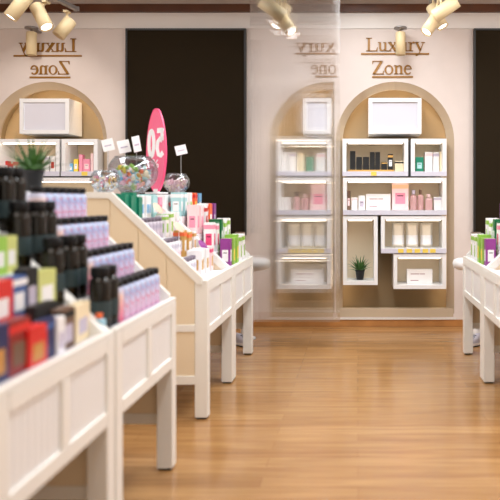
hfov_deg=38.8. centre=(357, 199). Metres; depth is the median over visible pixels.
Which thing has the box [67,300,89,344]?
carton
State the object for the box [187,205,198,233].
carton
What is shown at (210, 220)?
carton
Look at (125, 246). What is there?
bottle
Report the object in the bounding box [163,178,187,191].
sweets
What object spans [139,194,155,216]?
carton
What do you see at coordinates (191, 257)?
lotion bottle
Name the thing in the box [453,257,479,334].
pedestal table
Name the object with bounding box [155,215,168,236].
carton
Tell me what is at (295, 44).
glass wall
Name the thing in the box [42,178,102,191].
shelf box
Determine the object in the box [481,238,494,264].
carton
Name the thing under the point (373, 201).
carton
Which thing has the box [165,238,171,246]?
lotion bottle
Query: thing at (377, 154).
carton
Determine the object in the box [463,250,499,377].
display table
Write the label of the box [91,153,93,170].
carton
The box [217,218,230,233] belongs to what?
carton
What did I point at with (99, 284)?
bottle
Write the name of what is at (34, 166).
potted plant
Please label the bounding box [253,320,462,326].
baseboard
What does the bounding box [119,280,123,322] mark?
bottle
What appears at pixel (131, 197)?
carton
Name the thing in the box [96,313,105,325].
jar
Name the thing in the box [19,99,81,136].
shelf box
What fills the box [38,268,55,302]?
carton
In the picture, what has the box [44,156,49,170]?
carton
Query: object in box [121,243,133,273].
bottle
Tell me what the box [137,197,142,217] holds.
carton
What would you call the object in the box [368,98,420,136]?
shelf box
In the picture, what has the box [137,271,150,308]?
bottle
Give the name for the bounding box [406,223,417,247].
pouch
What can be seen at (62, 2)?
track
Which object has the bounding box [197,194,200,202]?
carton
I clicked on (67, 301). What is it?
product boxes
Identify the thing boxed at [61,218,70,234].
bottle
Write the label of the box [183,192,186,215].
carton
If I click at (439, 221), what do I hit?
shelf box
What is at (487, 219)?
carton
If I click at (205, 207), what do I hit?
carton
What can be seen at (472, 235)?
carton
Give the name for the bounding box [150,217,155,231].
lotion bottle
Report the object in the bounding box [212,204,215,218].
carton
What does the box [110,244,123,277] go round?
bottle
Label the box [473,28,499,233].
wall panel
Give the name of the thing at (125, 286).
bottle
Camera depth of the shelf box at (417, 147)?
7.62 m
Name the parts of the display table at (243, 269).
panel trim, panel, leg, beadboard panel, panel trim, apron frame, leg, beadboard panel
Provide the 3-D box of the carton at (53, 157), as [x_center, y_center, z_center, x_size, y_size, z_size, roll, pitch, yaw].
[-3.405,-0.403,7.775,0.057,0.176,0.072,0,0,0]
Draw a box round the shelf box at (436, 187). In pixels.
[343,178,446,214]
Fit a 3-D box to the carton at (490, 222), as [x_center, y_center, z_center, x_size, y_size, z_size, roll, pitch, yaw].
[1.180,0.294,5.935,0.106,0.230,0.079,0,0,0]
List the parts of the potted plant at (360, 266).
pot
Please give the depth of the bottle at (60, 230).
2.98 m
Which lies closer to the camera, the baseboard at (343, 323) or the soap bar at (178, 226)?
the soap bar at (178, 226)
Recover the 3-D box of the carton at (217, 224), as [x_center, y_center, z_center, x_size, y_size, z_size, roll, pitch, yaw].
[-1.180,0.299,5.607,0.106,0.220,0.079,0,0,0]
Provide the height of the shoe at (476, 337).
0.114 m
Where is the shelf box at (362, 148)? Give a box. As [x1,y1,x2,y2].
[342,139,407,176]
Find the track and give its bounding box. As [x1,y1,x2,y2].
[53,0,78,10]
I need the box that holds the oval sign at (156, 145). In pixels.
[145,108,167,193]
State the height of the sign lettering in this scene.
0.440 m
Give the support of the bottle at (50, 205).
on the display table at (145, 341)
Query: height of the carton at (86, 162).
0.143 m
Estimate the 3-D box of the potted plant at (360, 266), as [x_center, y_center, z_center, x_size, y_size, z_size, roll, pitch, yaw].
[0.010,0.749,7.763,0.308,0.282,0.324,0,0,0]
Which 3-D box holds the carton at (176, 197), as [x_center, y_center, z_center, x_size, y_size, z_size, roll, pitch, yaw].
[-1.440,0.034,5.525,0.081,0.190,0.079,0,0,0]
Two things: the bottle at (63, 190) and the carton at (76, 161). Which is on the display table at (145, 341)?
the bottle at (63, 190)
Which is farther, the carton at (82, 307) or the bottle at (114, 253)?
the bottle at (114, 253)
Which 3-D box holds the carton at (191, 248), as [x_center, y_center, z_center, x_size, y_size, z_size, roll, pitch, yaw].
[-1.160,0.442,5.033,0.081,0.190,0.079,0,0,0]
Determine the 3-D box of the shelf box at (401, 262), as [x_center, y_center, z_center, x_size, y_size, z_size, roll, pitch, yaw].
[0.679,0.785,7.800,0.579,0.384,0.360,0,0,0]
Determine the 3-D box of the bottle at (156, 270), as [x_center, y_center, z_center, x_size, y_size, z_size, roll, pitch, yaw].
[-1.050,0.442,3.546,0.072,0.190,0.072,0,0,0]
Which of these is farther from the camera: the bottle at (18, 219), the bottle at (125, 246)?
the bottle at (125, 246)
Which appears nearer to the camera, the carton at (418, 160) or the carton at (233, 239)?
the carton at (233, 239)
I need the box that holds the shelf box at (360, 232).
[343,215,377,284]
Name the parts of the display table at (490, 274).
leg, beadboard panel, apron frame, panel trim, panel, beadboard panel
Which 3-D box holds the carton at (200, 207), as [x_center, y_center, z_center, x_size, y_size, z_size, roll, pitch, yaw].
[-1.310,0.159,5.607,0.106,0.220,0.079,0,0,0]
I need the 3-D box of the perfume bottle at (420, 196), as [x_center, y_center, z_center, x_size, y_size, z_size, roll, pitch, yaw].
[0.698,-0.003,7.760,0.067,0.229,0.066,0,0,0]
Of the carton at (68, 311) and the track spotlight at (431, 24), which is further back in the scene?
the track spotlight at (431, 24)
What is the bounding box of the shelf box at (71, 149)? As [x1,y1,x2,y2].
[61,139,102,176]
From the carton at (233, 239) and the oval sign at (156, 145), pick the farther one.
the oval sign at (156, 145)
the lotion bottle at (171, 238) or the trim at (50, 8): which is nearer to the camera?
the lotion bottle at (171, 238)
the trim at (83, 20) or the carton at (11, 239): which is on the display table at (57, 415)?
the carton at (11, 239)
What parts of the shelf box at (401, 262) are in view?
panel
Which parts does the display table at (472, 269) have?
leg, beadboard panel, apron frame, panel trim, panel, beadboard panel, leg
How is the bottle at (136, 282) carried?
on the display table at (145, 341)
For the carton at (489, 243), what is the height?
0.230 m
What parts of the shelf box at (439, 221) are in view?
panel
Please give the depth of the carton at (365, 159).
7.74 m
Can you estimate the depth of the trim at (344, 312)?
7.70 m
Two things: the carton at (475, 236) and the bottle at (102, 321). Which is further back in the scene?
the carton at (475, 236)
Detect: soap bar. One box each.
[153,203,162,212]
[174,222,183,231]
[198,240,207,247]
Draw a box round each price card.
[101,138,114,151]
[116,139,130,193]
[131,135,141,193]
[175,144,186,155]
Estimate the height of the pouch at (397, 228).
0.274 m
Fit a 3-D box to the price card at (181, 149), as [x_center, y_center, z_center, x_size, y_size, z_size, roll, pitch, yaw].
[-1.603,-0.280,6.290,0.059,0.454,0.106,0,0,39]
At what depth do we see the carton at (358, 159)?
7.74 m
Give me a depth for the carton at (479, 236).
5.75 m
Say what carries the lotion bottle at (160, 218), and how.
on the display table at (204, 303)
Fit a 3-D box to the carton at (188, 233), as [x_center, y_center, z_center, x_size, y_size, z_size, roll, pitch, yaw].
[-1.290,0.324,5.115,0.106,0.170,0.079,0,0,0]
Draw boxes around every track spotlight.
[4,0,32,21]
[29,0,53,31]
[52,10,75,39]
[421,0,440,36]
[426,0,447,30]
[431,0,460,21]
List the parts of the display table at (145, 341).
panel trim, leg, beadboard panel, panel trim, panel, apron frame, beadboard panel, leg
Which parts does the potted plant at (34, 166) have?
pot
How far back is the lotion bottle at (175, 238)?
4.85 m
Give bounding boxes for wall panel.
[125,28,246,234]
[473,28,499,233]
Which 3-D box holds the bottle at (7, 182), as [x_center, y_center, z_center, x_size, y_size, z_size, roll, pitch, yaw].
[-1.440,-0.004,2.825,0.088,0.265,0.088,0,0,0]
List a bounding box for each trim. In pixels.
[0,4,499,12]
[0,13,499,28]
[340,308,455,319]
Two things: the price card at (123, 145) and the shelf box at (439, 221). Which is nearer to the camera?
the price card at (123, 145)
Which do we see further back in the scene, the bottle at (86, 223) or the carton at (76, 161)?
the carton at (76, 161)
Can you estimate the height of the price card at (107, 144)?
0.413 m
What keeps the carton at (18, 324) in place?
on the display table at (57, 415)
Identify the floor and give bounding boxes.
[123,327,499,499]
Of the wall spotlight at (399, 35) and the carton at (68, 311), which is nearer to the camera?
the carton at (68, 311)
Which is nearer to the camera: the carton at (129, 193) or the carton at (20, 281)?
the carton at (20, 281)
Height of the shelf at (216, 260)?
0.593 m
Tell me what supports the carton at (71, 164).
in the shelf box at (71, 149)
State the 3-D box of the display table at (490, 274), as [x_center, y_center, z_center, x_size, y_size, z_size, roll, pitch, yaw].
[1.580,0.675,4.895,1.240,1.450,0.958,0,0,0]
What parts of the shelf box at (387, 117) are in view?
panel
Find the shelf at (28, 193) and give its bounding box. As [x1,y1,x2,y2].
[2,191,88,299]
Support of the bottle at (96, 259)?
on the display table at (145, 341)
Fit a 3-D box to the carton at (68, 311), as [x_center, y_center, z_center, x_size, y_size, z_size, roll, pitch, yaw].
[-1.050,0.459,2.466,0.046,0.155,0.100,0,0,0]
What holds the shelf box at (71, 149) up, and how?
attached to the wall at (442, 79)
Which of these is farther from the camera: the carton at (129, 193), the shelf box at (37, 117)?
the shelf box at (37, 117)
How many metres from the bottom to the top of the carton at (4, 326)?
0.181 m
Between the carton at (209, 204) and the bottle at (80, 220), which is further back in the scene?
the carton at (209, 204)
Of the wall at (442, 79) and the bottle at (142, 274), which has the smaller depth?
the bottle at (142, 274)
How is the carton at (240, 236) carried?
on the display table at (243, 269)
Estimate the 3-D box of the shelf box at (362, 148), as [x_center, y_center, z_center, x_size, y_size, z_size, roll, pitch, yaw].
[0.190,-0.467,7.793,0.721,0.411,0.375,0,0,0]
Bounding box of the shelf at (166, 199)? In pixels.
[156,195,219,256]
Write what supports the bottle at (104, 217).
on the display table at (145, 341)
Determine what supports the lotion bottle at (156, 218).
on the display table at (204, 303)
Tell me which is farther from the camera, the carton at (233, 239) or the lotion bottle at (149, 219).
the carton at (233, 239)
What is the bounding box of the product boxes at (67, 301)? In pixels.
[0,233,87,345]
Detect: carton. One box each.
[0,235,16,272]
[0,237,6,274]
[0,274,27,315]
[0,279,12,320]
[0,315,30,378]
[0,322,8,383]
[13,267,37,305]
[24,300,56,323]
[26,323,46,369]
[33,316,58,359]
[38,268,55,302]
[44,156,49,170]
[50,156,55,170]
[50,306,74,349]
[52,315,64,354]
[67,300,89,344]
[70,163,73,170]
[74,159,78,170]
[79,154,84,170]
[83,159,90,170]
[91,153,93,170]
[115,194,128,206]
[122,192,136,213]
[129,195,134,212]
[137,195,143,217]
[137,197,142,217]
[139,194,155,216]
[144,196,149,217]
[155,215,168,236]
[156,212,173,236]
[158,197,161,207]
[171,192,182,215]
[173,230,186,256]
[174,212,178,229]
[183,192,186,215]
[187,193,191,204]
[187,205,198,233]
[187,231,196,247]
[187,232,190,249]
[187,250,203,275]
[191,248,204,272]
[192,193,196,204]
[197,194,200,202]
[198,247,212,270]
[199,206,202,233]
[203,222,215,250]
[204,206,207,222]
[205,248,208,272]
[208,203,211,221]
[209,219,222,249]
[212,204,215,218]
[215,222,219,248]
[216,223,218,250]
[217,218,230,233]
[220,238,231,265]
[221,238,234,264]
[224,221,226,234]
[224,234,238,262]
[238,234,244,259]
[239,235,241,260]
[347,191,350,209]
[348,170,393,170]
[350,151,354,169]
[351,197,357,209]
[356,157,361,169]
[358,195,364,209]
[363,157,368,169]
[366,194,389,209]
[370,152,374,169]
[375,152,379,169]
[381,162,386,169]
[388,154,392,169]
[392,183,408,209]
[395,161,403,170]
[406,269,431,283]
[415,157,422,170]
[424,152,432,170]
[433,152,438,170]
[433,197,440,209]
[439,151,440,170]
[471,234,477,259]
[474,235,476,260]
[477,234,491,262]
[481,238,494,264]
[484,238,495,265]
[485,218,498,233]
[489,221,491,234]
[493,219,499,249]
[496,222,499,248]
[497,223,499,250]
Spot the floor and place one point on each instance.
(312, 413)
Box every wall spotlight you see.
[24,26,41,55]
[394,26,406,55]
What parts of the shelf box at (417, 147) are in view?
panel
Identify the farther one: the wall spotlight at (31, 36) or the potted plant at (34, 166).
the wall spotlight at (31, 36)
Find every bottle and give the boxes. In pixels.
[0,166,15,231]
[7,201,30,267]
[12,167,25,200]
[28,201,47,265]
[29,186,45,200]
[40,237,64,306]
[44,187,53,200]
[44,201,56,236]
[52,187,60,217]
[57,218,63,236]
[58,235,79,299]
[59,187,67,217]
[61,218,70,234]
[63,217,77,233]
[66,188,73,216]
[68,234,87,298]
[72,188,80,216]
[76,217,84,233]
[79,188,86,215]
[79,216,90,248]
[88,249,99,265]
[88,250,93,294]
[89,216,97,248]
[89,266,110,328]
[92,248,106,264]
[95,216,102,246]
[96,215,108,246]
[96,318,105,325]
[98,247,112,263]
[99,264,118,326]
[104,246,118,277]
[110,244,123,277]
[115,244,128,275]
[118,278,129,319]
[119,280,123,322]
[120,276,134,316]
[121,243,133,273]
[126,274,140,313]
[131,272,145,310]
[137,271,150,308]
[141,269,154,305]
[146,267,159,303]
[148,218,152,229]
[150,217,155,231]
[155,217,158,234]
[158,217,162,237]
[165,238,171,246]
[170,237,174,249]
[173,237,177,252]
[175,236,180,255]
[187,256,193,267]
[190,255,195,269]
[410,190,416,209]
[417,189,422,209]
[425,194,431,209]
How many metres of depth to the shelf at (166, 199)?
5.47 m
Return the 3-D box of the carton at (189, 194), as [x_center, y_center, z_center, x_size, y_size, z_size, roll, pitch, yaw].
[-1.440,0.034,5.771,0.106,0.190,0.079,0,0,0]
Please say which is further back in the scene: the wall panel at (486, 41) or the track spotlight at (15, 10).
the wall panel at (486, 41)
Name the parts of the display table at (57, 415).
leg, beadboard panel, apron frame, panel, panel trim, beadboard panel, leg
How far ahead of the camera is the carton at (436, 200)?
7.74 m
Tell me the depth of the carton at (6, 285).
2.25 m
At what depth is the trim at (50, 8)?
7.64 m
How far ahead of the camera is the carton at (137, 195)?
4.87 m
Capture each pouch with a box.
[392,223,403,247]
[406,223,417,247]
[420,223,432,247]
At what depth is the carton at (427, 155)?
7.74 m
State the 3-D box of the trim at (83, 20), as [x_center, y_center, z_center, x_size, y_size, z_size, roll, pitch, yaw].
[-0.500,-1.988,7.696,10.200,0.175,0.009,0,0,0]
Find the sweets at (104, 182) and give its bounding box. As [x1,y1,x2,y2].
[92,175,117,190]
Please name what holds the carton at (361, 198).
in the shelf box at (436, 187)
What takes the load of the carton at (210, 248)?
on the display table at (204, 303)
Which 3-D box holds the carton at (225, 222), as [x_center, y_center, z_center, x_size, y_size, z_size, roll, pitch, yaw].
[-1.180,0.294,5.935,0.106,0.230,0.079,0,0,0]
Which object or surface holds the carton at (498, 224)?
on the display table at (472, 269)
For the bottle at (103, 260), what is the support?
on the display table at (145, 341)
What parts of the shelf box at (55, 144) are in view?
panel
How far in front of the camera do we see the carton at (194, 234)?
5.26 m
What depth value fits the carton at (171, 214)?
5.08 m
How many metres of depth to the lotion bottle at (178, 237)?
4.93 m
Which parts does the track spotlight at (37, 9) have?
stem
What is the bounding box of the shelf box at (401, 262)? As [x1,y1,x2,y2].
[392,253,445,288]
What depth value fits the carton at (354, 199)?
7.74 m
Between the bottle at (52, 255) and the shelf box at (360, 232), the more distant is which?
the shelf box at (360, 232)
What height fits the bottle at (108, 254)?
0.190 m
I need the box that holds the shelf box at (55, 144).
[0,139,67,176]
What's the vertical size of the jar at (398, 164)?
0.121 m
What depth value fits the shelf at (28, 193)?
2.86 m
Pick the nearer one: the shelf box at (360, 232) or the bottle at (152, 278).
the bottle at (152, 278)
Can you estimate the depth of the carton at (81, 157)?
7.74 m
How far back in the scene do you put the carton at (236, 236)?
5.75 m
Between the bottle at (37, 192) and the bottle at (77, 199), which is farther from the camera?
the bottle at (77, 199)
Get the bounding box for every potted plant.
[2,137,65,190]
[349,256,370,279]
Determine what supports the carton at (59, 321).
on the display table at (57, 415)
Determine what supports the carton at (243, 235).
on the display table at (243, 269)
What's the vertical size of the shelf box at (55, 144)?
0.408 m
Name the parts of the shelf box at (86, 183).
panel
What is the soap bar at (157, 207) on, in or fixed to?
on the display table at (204, 303)
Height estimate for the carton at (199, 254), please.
0.180 m
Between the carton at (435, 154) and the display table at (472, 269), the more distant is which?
the carton at (435, 154)
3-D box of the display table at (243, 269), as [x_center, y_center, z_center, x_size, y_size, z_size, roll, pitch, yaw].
[-1.580,0.675,5.867,1.240,1.450,0.983,0,0,0]
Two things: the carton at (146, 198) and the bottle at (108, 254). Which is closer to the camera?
the bottle at (108, 254)
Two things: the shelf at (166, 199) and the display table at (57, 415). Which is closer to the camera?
the display table at (57, 415)
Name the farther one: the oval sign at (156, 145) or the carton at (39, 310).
the oval sign at (156, 145)
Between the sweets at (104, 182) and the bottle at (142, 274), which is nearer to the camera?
the bottle at (142, 274)
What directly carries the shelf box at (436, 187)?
attached to the wall at (442, 79)
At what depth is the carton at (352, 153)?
7.74 m
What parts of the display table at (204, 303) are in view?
panel, panel trim, panel trim, leg, panel, beadboard panel, apron frame, beadboard panel, leg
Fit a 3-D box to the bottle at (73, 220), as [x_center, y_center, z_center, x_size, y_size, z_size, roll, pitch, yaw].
[-1.310,0.174,3.156,0.072,0.190,0.072,0,0,0]
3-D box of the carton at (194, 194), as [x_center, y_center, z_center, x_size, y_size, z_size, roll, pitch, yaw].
[-1.440,0.034,5.935,0.106,0.190,0.079,0,0,0]
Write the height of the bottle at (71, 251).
0.265 m
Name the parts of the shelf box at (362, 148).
panel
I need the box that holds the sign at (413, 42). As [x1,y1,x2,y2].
[361,38,428,77]
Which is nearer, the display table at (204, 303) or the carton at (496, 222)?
the display table at (204, 303)
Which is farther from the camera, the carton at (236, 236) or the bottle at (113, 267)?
the carton at (236, 236)
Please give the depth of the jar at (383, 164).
7.74 m
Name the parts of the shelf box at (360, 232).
panel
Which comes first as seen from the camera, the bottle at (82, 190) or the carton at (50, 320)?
the carton at (50, 320)
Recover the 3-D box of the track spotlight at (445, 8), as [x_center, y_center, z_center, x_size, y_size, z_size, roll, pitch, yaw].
[0.852,-1.903,6.750,0.293,0.336,0.135,0,0,16]
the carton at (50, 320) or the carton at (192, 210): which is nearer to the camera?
the carton at (50, 320)
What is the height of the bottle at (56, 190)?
0.190 m
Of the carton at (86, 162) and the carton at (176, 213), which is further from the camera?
the carton at (86, 162)
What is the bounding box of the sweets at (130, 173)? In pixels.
[109,163,152,190]
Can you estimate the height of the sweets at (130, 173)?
0.216 m
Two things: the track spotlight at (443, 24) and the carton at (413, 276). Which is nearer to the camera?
the track spotlight at (443, 24)
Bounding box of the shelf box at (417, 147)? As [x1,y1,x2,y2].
[409,139,446,176]
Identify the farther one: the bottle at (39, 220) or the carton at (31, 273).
the bottle at (39, 220)
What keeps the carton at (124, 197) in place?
on the display table at (204, 303)
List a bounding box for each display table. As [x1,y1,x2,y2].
[0,191,175,499]
[0,233,114,499]
[85,192,233,418]
[156,195,252,377]
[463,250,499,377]
[482,255,499,382]
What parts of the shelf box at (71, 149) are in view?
panel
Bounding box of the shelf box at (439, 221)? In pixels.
[380,215,445,252]
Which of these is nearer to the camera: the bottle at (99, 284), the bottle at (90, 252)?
the bottle at (99, 284)
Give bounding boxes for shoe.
[236,333,242,346]
[473,333,479,346]
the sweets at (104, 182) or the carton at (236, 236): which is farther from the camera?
the carton at (236, 236)
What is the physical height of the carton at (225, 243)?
0.230 m
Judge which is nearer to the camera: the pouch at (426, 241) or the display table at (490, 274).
the display table at (490, 274)
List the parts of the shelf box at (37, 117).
panel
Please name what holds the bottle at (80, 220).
on the display table at (145, 341)
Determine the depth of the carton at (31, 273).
2.45 m
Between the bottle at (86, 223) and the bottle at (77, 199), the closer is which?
the bottle at (86, 223)
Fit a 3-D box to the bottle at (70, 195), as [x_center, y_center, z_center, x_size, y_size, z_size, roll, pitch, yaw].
[-1.440,0.034,3.432,0.072,0.190,0.072,0,0,0]
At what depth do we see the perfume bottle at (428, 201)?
7.72 m
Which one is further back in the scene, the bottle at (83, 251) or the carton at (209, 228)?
the carton at (209, 228)
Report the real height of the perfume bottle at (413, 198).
0.223 m
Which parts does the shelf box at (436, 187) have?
panel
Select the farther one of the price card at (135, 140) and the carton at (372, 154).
the carton at (372, 154)
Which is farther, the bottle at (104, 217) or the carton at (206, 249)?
the carton at (206, 249)
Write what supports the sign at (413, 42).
attached to the wall at (442, 79)
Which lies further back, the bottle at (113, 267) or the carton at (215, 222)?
the carton at (215, 222)
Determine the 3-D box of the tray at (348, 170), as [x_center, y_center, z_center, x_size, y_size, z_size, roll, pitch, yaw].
[0.145,-0.326,7.785,0.513,0.023,0.090,0,0,0]
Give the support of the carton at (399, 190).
in the shelf box at (436, 187)
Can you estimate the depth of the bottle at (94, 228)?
3.37 m
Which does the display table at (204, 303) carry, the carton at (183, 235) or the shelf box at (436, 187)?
the carton at (183, 235)
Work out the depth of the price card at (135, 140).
5.76 m
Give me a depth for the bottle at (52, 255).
2.66 m
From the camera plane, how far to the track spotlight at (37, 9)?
6.43 m
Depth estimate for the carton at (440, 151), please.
7.74 m
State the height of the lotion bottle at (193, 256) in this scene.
0.150 m
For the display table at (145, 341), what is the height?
1.450 m
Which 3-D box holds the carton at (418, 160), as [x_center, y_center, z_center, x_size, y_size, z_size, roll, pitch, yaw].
[0.685,-0.397,7.775,0.091,0.165,0.072,0,0,0]
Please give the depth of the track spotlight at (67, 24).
6.68 m
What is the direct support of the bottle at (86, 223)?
on the display table at (145, 341)
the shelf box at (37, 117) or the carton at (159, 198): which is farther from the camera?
the shelf box at (37, 117)
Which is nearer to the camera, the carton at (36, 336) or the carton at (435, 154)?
the carton at (36, 336)
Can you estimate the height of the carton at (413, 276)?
0.159 m
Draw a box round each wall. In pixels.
[0,0,499,319]
[250,0,339,321]
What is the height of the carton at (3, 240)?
0.135 m
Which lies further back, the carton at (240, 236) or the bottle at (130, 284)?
the carton at (240, 236)
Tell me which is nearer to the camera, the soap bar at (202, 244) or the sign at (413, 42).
the soap bar at (202, 244)
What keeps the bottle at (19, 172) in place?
on the display table at (145, 341)
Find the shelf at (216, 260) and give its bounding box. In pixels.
[162,236,220,278]
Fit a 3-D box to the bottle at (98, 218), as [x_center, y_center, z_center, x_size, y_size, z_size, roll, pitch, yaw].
[-1.310,0.174,3.468,0.072,0.190,0.072,0,0,0]
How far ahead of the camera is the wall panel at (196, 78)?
7.65 m
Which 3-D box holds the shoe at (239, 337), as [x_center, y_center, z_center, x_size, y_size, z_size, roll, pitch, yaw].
[-1.116,1.343,6.680,0.280,0.114,0.096,0,0,40]
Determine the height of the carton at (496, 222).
0.230 m

